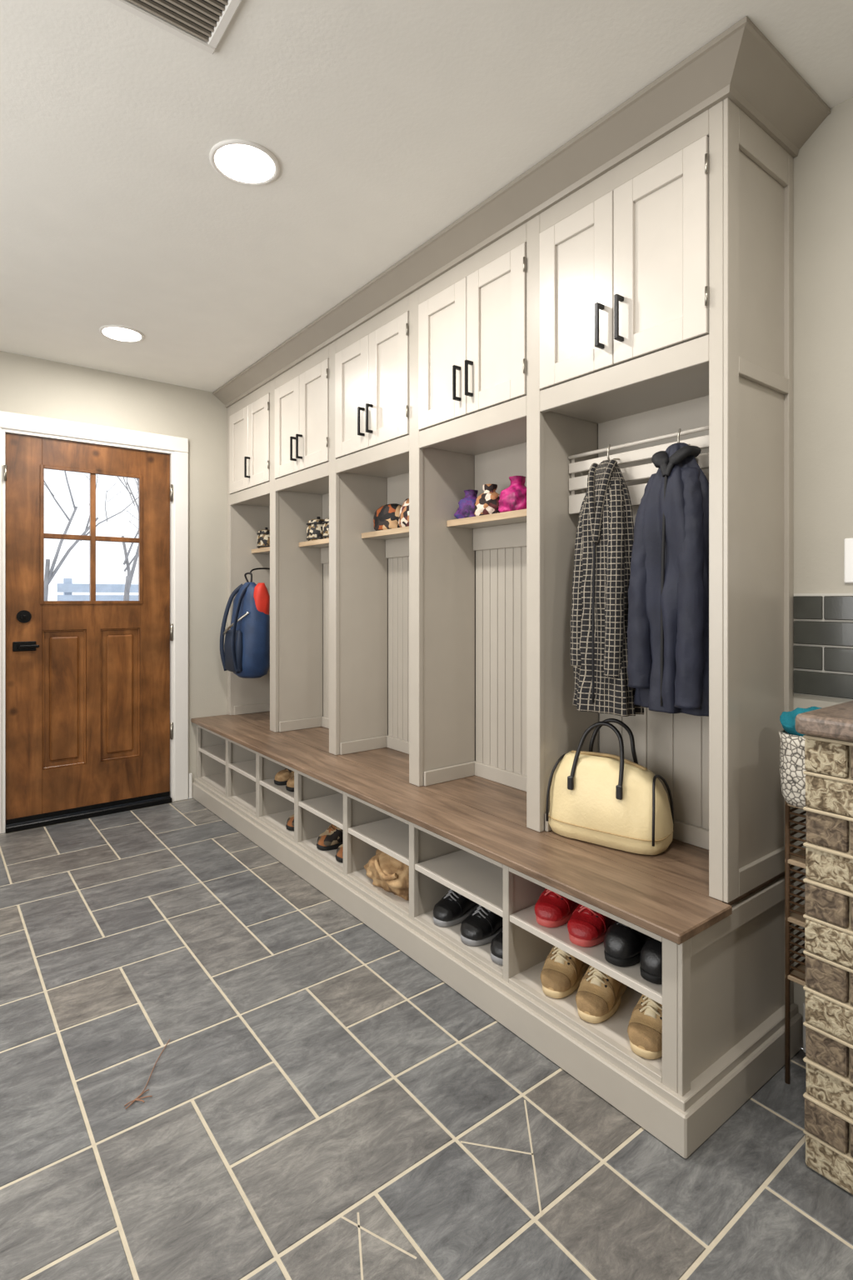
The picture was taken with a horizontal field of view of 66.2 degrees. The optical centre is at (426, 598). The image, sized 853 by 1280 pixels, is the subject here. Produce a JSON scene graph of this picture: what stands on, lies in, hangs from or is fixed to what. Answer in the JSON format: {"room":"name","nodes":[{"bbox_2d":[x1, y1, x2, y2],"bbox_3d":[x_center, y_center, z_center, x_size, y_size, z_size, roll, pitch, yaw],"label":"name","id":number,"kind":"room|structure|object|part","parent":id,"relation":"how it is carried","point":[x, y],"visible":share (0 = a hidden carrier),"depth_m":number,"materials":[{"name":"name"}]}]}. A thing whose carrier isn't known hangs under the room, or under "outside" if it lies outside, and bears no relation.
{"room":"mudroom","nodes":[
{"label":"mudroom","id":0,"kind":"room"},
{"bbox_2d":[3,465,173,739],"bbox_3d":[-1.826,0.075,3.597,0.846,1.510,0.048,0,0,-38],"label":"hardware piece","id":1,"kind":"object","parent":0,"point":[23,616],"depth_m":3.40,"materials":[{"name":"black metal"}]},
{"bbox_2d":[0,350,227,782],"bbox_3d":[-2.296,-0.033,3.345,3.260,2.465,0.140,0,0,-38],"label":"wall","id":2,"kind":"structure","parent":0,"point":[28,385],"depth_m":3.93,"materials":[{"name":"paint"}]},
{"bbox_2d":[0,410,188,834],"bbox_3d":[-1.873,0.122,3.657,1.020,2.155,0.162,0,0,-38],"label":"door frame","id":3,"kind":"structure","parent":2,"relation":"in","point":[10,422],"depth_m":3.86,"materials":[{"name":"paint"}]},
{"bbox_2d":[5,433,169,824],"bbox_3d":[-1.853,0.158,3.630,0.820,2.015,0.050,0,0,-38],"label":"door","id":4,"kind":"structure","parent":3,"relation":"attached to","point":[87,710],"depth_m":3.59,"materials":[{"name":"brown wood"}]},
{"bbox_2d":[188,773,192,798],"bbox_3d":[-2.474,1.125,3.108,2.689,0.150,0.016,0,0,-38],"label":"baseboard","id":5,"kind":"structure","parent":2,"relation":"attached to","point":[190,775],"depth_m":3.92,"materials":[{"name":"paint"}]},
{"bbox_2d":[0,797,852,1279],"bbox_3d":[-0.515,1.240,1.042,3.260,0.080,5.680,0,0,-38],"label":"floor","id":6,"kind":"structure","parent":0,"point":[323,1105],"depth_m":1.52,"materials":[{"name":"tile"}]},
{"bbox_2d":[5,795,172,833],"bbox_3d":[-1.871,1.185,3.654,0.826,0.030,0.170,0,0,-38],"label":"threshold","id":7,"kind":"object","parent":6,"relation":"on","point":[17,827],"visible":0.48,"depth_m":3.57,"materials":[{"name":"black metal"}]},
{"bbox_2d":[124,1039,169,1109],"bbox_3d":[-0.680,1.196,1.653,0.052,0.005,0.242,0,0,4],"label":"dry twig","id":8,"kind":"object","parent":6,"relation":"on","point":[142,1092],"visible":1,"depth_m":1.57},
{"bbox_2d":[190,710,802,1159],"bbox_3d":[-0.207,0.961,2.838,0.574,0.478,3.214,0,0,-38],"label":"storage bench","id":9,"kind":"object","parent":6,"relation":"on","point":[721,994],"visible":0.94,"depth_m":1.84,"materials":[{"name":"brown wood"}]},
{"bbox_2d":[274,768,294,785],"bbox_3d":[-0.633,0.845,3.222,0.251,0.103,0.094,0,0,-41],"label":"shoe","id":10,"kind":"object","parent":9,"relation":"in","point":[282,777],"visible":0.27,"depth_m":3.14,"materials":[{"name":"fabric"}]},
{"bbox_2d":[285,814,294,830],"bbox_3d":[-0.550,1.003,3.114,0.251,0.150,0.096,0,0,-38],"label":"shoe","id":11,"kind":"object","parent":9,"relation":"in","point":[290,823],"visible":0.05,"depth_m":3.04,"materials":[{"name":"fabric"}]},
{"bbox_2d":[285,775,294,791],"bbox_3d":[-0.554,0.845,3.119,0.251,0.103,0.094,0,0,-41],"label":"shoe","id":12,"kind":"object","parent":9,"relation":"in","point":[290,784],"visible":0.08,"depth_m":3.04,"materials":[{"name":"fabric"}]},
{"bbox_2d":[316,824,343,850],"bbox_3d":[-0.370,0.993,2.882,0.251,0.170,0.096,0,0,-41],"label":"boot","id":13,"kind":"object","parent":9,"relation":"in","point":[332,838],"visible":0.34,"depth_m":2.81,"materials":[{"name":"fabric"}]},
{"bbox_2d":[335,844,343,862],"bbox_3d":[-0.265,0.993,2.745,0.251,0.170,0.096,0,0,-35],"label":"boot","id":14,"kind":"object","parent":9,"relation":"in","point":[339,857],"visible":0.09,"depth_m":2.67,"materials":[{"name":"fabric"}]},
{"bbox_2d":[363,849,409,900],"bbox_3d":[-0.073,1.004,2.463,0.265,0.148,0.369,0,0,-38],"label":"canvas bag","id":15,"kind":"object","parent":9,"relation":"in","point":[387,872],"visible":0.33,"depth_m":2.38,"materials":[{"name":"beige fabric"}]},
{"bbox_2d":[433,889,479,926],"bbox_3d":[0.123,1.016,2.242,0.096,0.123,0.261,0,0,44],"label":"sneaker","id":16,"kind":"object","parent":9,"relation":"in","point":[453,907],"visible":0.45,"depth_m":2.17,"materials":[{"name":"black leather"}]},
{"bbox_2d":[460,905,503,945],"bbox_3d":[0.212,1.016,2.123,0.261,0.123,0.105,0,0,-45],"label":"sneaker","id":17,"kind":"object","parent":9,"relation":"in","point":[482,925],"visible":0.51,"depth_m":2.05,"materials":[{"name":"black leather"}]},
{"bbox_2d":[490,928,503,964],"bbox_3d":[0.296,1.016,2.014,0.261,0.123,0.099,0,0,-43],"label":"sneaker","id":18,"kind":"object","parent":9,"relation":"in","point":[497,945],"visible":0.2,"depth_m":1.94,"materials":[{"name":"black leather"}]},
{"bbox_2d":[212,15,830,903],"bbox_3d":[-0.134,-0.271,2.852,0.441,1.986,3.281,0,0,-38],"label":"tall cabinet","id":19,"kind":"object","parent":9,"relation":"on","point":[627,297],"visible":0.94,"depth_m":2.06,"materials":[{"name":"paint"}]},
{"bbox_2d":[220,567,269,678],"bbox_3d":[-1.008,0.140,3.919,0.400,0.650,0.312,0,0,-38],"label":"backpack","id":20,"kind":"object","parent":19,"relation":"in","point":[245,652],"visible":0.96,"depth_m":3.78,"materials":[{"name":"fabric"}]},
{"bbox_2d":[256,527,269,548],"bbox_3d":[-1.004,-0.376,4.103,0.117,0.136,0.117,0,0,-38],"label":"pouch","id":21,"kind":"object","parent":19,"relation":"on","point":[263,537],"visible":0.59,"depth_m":4.05,"materials":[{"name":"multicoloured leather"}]},
{"bbox_2d":[306,516,324,540],"bbox_3d":[-0.589,-0.376,3.565,0.131,0.136,0.131,0,0,-38],"label":"pouch","id":22,"kind":"object","parent":19,"relation":"on","point":[314,529],"visible":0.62,"depth_m":3.51,"materials":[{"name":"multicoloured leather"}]},
{"bbox_2d":[322,518,329,538],"bbox_3d":[-0.484,-0.371,3.430,0.123,0.126,0.123,0,0,-38],"label":"lidded jar","id":23,"kind":"object","parent":19,"relation":"on","point":[326,527],"visible":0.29,"depth_m":3.39,"materials":[{"name":"ceramic"}]},
{"bbox_2d":[373,503,402,530],"bbox_3d":[-0.171,-0.370,3.029,0.122,0.125,0.208,0,0,-38],"label":"cloth bag","id":24,"kind":"object","parent":19,"relation":"on","point":[387,517],"visible":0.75,"depth_m":2.97,"materials":[{"name":"multicoloured fabric"}]},
{"bbox_2d":[398,498,409,527],"bbox_3d":[-0.052,-0.373,2.878,0.126,0.130,0.150,0,0,-38],"label":"cloth bag","id":25,"kind":"object","parent":19,"relation":"on","point":[403,521],"visible":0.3,"depth_m":2.84,"materials":[{"name":"multicoloured fabric"}]},
{"bbox_2d":[454,489,478,519],"bbox_3d":[0.174,-0.365,2.570,0.112,0.115,0.118,0,0,-38],"label":"pouch","id":26,"kind":"object","parent":19,"relation":"on","point":[467,507],"visible":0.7,"depth_m":2.54,"materials":[{"name":"purple fabric"}]},
{"bbox_2d":[474,484,499,515],"bbox_3d":[0.240,-0.368,2.469,0.115,0.120,0.121,0,0,-38],"label":"pouch","id":27,"kind":"object","parent":19,"relation":"on","point":[487,502],"visible":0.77,"depth_m":2.43,"materials":[{"name":"fabric"}]},
{"bbox_2d":[498,475,526,512],"bbox_3d":[0.328,-0.373,2.371,0.135,0.130,0.145,0,0,-38],"label":"pouch","id":28,"kind":"object","parent":19,"relation":"on","point":[513,497],"visible":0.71,"depth_m":2.33,"materials":[{"name":"fabric"}]},
{"bbox_3d":[-0.134,-1.224,2.852,0.441,0.079,3.281,0,0,-38],"label":"crown molding","id":29,"kind":"part","parent":19,"relation":"part of","materials":[{"name":"paint"}]},
{"bbox_2d":[570,459,644,716],"bbox_3d":[0.524,-0.038,1.923,0.149,0.733,0.230,0,0,-38],"label":"coat","id":30,"kind":"object","parent":19,"relation":"hanging from","point":[604,540],"visible":0.98,"depth_m":1.88,"materials":[{"name":"fabric"}]},
{"bbox_2d":[627,442,709,716],"bbox_3d":[0.663,-0.058,1.729,0.159,0.705,0.258,0,0,-38],"label":"jacket","id":31,"kind":"object","parent":19,"relation":"hanging from","point":[668,627],"visible":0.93,"depth_m":1.68,"materials":[{"name":"fabric"}]},
{"bbox_2d":[535,888,579,927],"bbox_3d":[0.390,0.838,1.882,0.094,0.118,0.251,0,0,35],"label":"sneaker","id":32,"kind":"object","parent":9,"relation":"in","point":[552,909],"visible":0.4,"depth_m":1.80,"materials":[{"name":"red leather"}]},
{"bbox_2d":[540,945,589,998],"bbox_3d":[0.404,1.001,1.869,0.097,0.154,0.261,0,0,33],"label":"shoe","id":33,"kind":"object","parent":9,"relation":"in","point":[562,973],"visible":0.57,"depth_m":1.79,"materials":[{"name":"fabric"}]},
{"bbox_2d":[567,904,615,947],"bbox_3d":[0.464,0.838,1.780,0.097,0.118,0.251,0,0,38],"label":"sneaker","id":34,"kind":"object","parent":9,"relation":"in","point":[587,927],"visible":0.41,"depth_m":1.70,"materials":[{"name":"red leather"}]},
{"bbox_2d":[575,965,627,1023],"bbox_3d":[0.480,1.001,1.764,0.097,0.154,0.261,0,0,35],"label":"boot","id":35,"kind":"object","parent":9,"relation":"in","point":[598,996],"visible":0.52,"depth_m":1.69,"materials":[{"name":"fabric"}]},
{"bbox_2d":[545,718,674,854],"bbox_3d":[0.547,0.544,1.965,0.360,0.355,0.184,0,0,39],"label":"handbag","id":36,"kind":"object","parent":9,"relation":"on","point":[612,801],"visible":1,"depth_m":1.90,"materials":[{"name":"leather"}]},
{"bbox_2d":[604,920,652,966],"bbox_3d":[0.539,0.833,1.684,0.094,0.128,0.251,0,0,44],"label":"shoe","id":37,"kind":"object","parent":9,"relation":"in","point":[623,944],"visible":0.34,"depth_m":1.60,"materials":[{"name":"black leather"}]},
{"bbox_2d":[627,994,662,1059],"bbox_3d":[0.581,1.001,1.634,0.101,0.154,0.261,0,0,37],"label":"boot","id":38,"kind":"object","parent":9,"relation":"in","point":[645,1027],"visible":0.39,"depth_m":1.56,"materials":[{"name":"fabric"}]},
{"bbox_2d":[640,938,662,984],"bbox_3d":[0.611,0.833,1.605,0.251,0.128,0.092,0,0,-39],"label":"shoe","id":39,"kind":"object","parent":9,"relation":"in","point":[651,957],"visible":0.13,"depth_m":1.53,"materials":[{"name":"black leather"}]},
{"bbox_2d":[785,800,811,1084],"bbox_3d":[0.984,0.850,1.620,0.150,0.700,0.122,0,0,-38],"label":"wire shelf rack","id":40,"kind":"object","parent":6,"relation":"on","point":[797,974],"visible":0.43,"depth_m":1.62,"materials":[{"name":"brown metal"}]},
{"bbox_2d":[779,729,805,808],"bbox_3d":[0.923,0.412,1.586,0.124,0.172,0.115,0,0,-38],"label":"basket","id":41,"kind":"object","parent":40,"relation":"on","point":[792,747],"visible":0.37,"depth_m":1.56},
{"bbox_2d":[780,706,822,736],"bbox_3d":[0.925,0.305,1.586,0.128,0.084,0.118,0,0,-38],"label":"towel","id":42,"kind":"object","parent":41,"relation":"on","point":[787,719],"visible":0.42,"depth_m":1.58,"materials":[{"name":"teal fabric"}]},
{"bbox_2d":[795,700,852,1194],"bbox_3d":[1.296,0.721,1.022,0.394,0.958,1.203,0,0,-38],"label":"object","id":43,"kind":"structure","parent":6,"relation":"on","point":[828,1130],"depth_m":1.34,"materials":[{"name":"stone"}]},
{"bbox_2d":[0,0,852,392],"bbox_3d":[-0.515,-1.315,1.042,3.260,0.100,5.680,0,0,-38],"label":"ceiling","id":44,"kind":"structure","parent":0,"point":[386,123],"depth_m":1.79,"materials":[{"name":"paint"}]},
{"bbox_2d":[99,325,144,342],"bbox_3d":[-1.454,-1.260,3.123,0.196,0.009,0.196,0,0,-38],"label":"recessed light","id":45,"kind":"object","parent":44,"relation":"in","point":[117,332],"visible":1,"depth_m":3.12,"materials":[{"name":"paint"}]},
{"bbox_2d":[106,0,242,54],"bbox_3d":[-0.536,-1.260,1.286,0.345,0.010,0.310,0,0,-38],"label":"ceiling vent","id":46,"kind":"object","parent":44,"relation":"in","point":[202,23],"depth_m":1.41,"materials":[{"name":"white metal"}]},
{"bbox_2d":[210,139,279,185],"bbox_3d":[-0.527,-1.260,1.899,0.196,0.009,0.196,0,0,-38],"label":"recessed light","id":47,"kind":"object","parent":44,"relation":"in","point":[242,162],"visible":1,"depth_m":1.89,"materials":[{"name":"paint"}]},
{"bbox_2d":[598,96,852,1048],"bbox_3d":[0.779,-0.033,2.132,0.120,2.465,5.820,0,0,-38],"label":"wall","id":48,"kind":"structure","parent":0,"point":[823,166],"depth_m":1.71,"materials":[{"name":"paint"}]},
{"bbox_2d":[803,1002,805,1052],"bbox_3d":[1.046,1.135,1.675,0.015,0.130,0.150,0,0,-38],"label":"baseboard","id":49,"kind":"structure","parent":48,"relation":"attached to","point":[804,1003],"depth_m":1.73,"materials":[{"name":"paint"}]},
{"bbox_2d":[793,593,852,699],"bbox_3d":[1.426,0.121,1.186,0.012,0.268,1.440,0,0,-38],"label":"tile backsplash","id":50,"kind":"structure","parent":48,"relation":"attached to","point":[823,622],"depth_m":1.70,"materials":[{"name":"grey tile"}]},
{"bbox_2d":[844,537,852,583],"bbox_3d":[1.084,-0.095,1.629,0.012,0.114,0.080,0,0,-38],"label":"light switch","id":51,"kind":"object","parent":48,"relation":"attached to","point":[848,542],"visible":1,"depth_m":1.65,"materials":[{"name":"plastic"}]},
{"label":"outside","id":52,"kind":"structure","parent":0,"visible":0},
{"bbox_3d":[-6.425,1.350,11.579,20.000,0.100,17.820,0,0,-38],"label":"snowy ground","id":53,"kind":"structure","parent":52,"visible":0},
{"bbox_2d":[44,470,138,600],"bbox_3d":[-5.480,-0.866,10.543,2.503,4.336,0.864,0,0,-42],"label":"bare tree","id":54,"kind":"object","parent":53,"relation":"on","point":[49,575],"visible":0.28,"depth_m":10.10,"materials":[{"name":"plant"}]},
{"bbox_2d":[56,578,138,600],"bbox_3d":[-2.974,0.500,11.694,6.400,1.600,0.140,0,0,-38],"label":"fence","id":55,"kind":"object","parent":53,"relation":"on","point":[67,587],"visible":0.08,"depth_m":9.93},
{"bbox_2d":[112,476,138,600],"bbox_3d":[-3.805,-0.587,8.316,0.932,3.776,1.296,0,0,14],"label":"bare tree","id":56,"kind":"object","parent":53,"relation":"on","point":[130,572],"visible":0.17,"depth_m":8.62,"materials":[{"name":"plant"}]}
]}

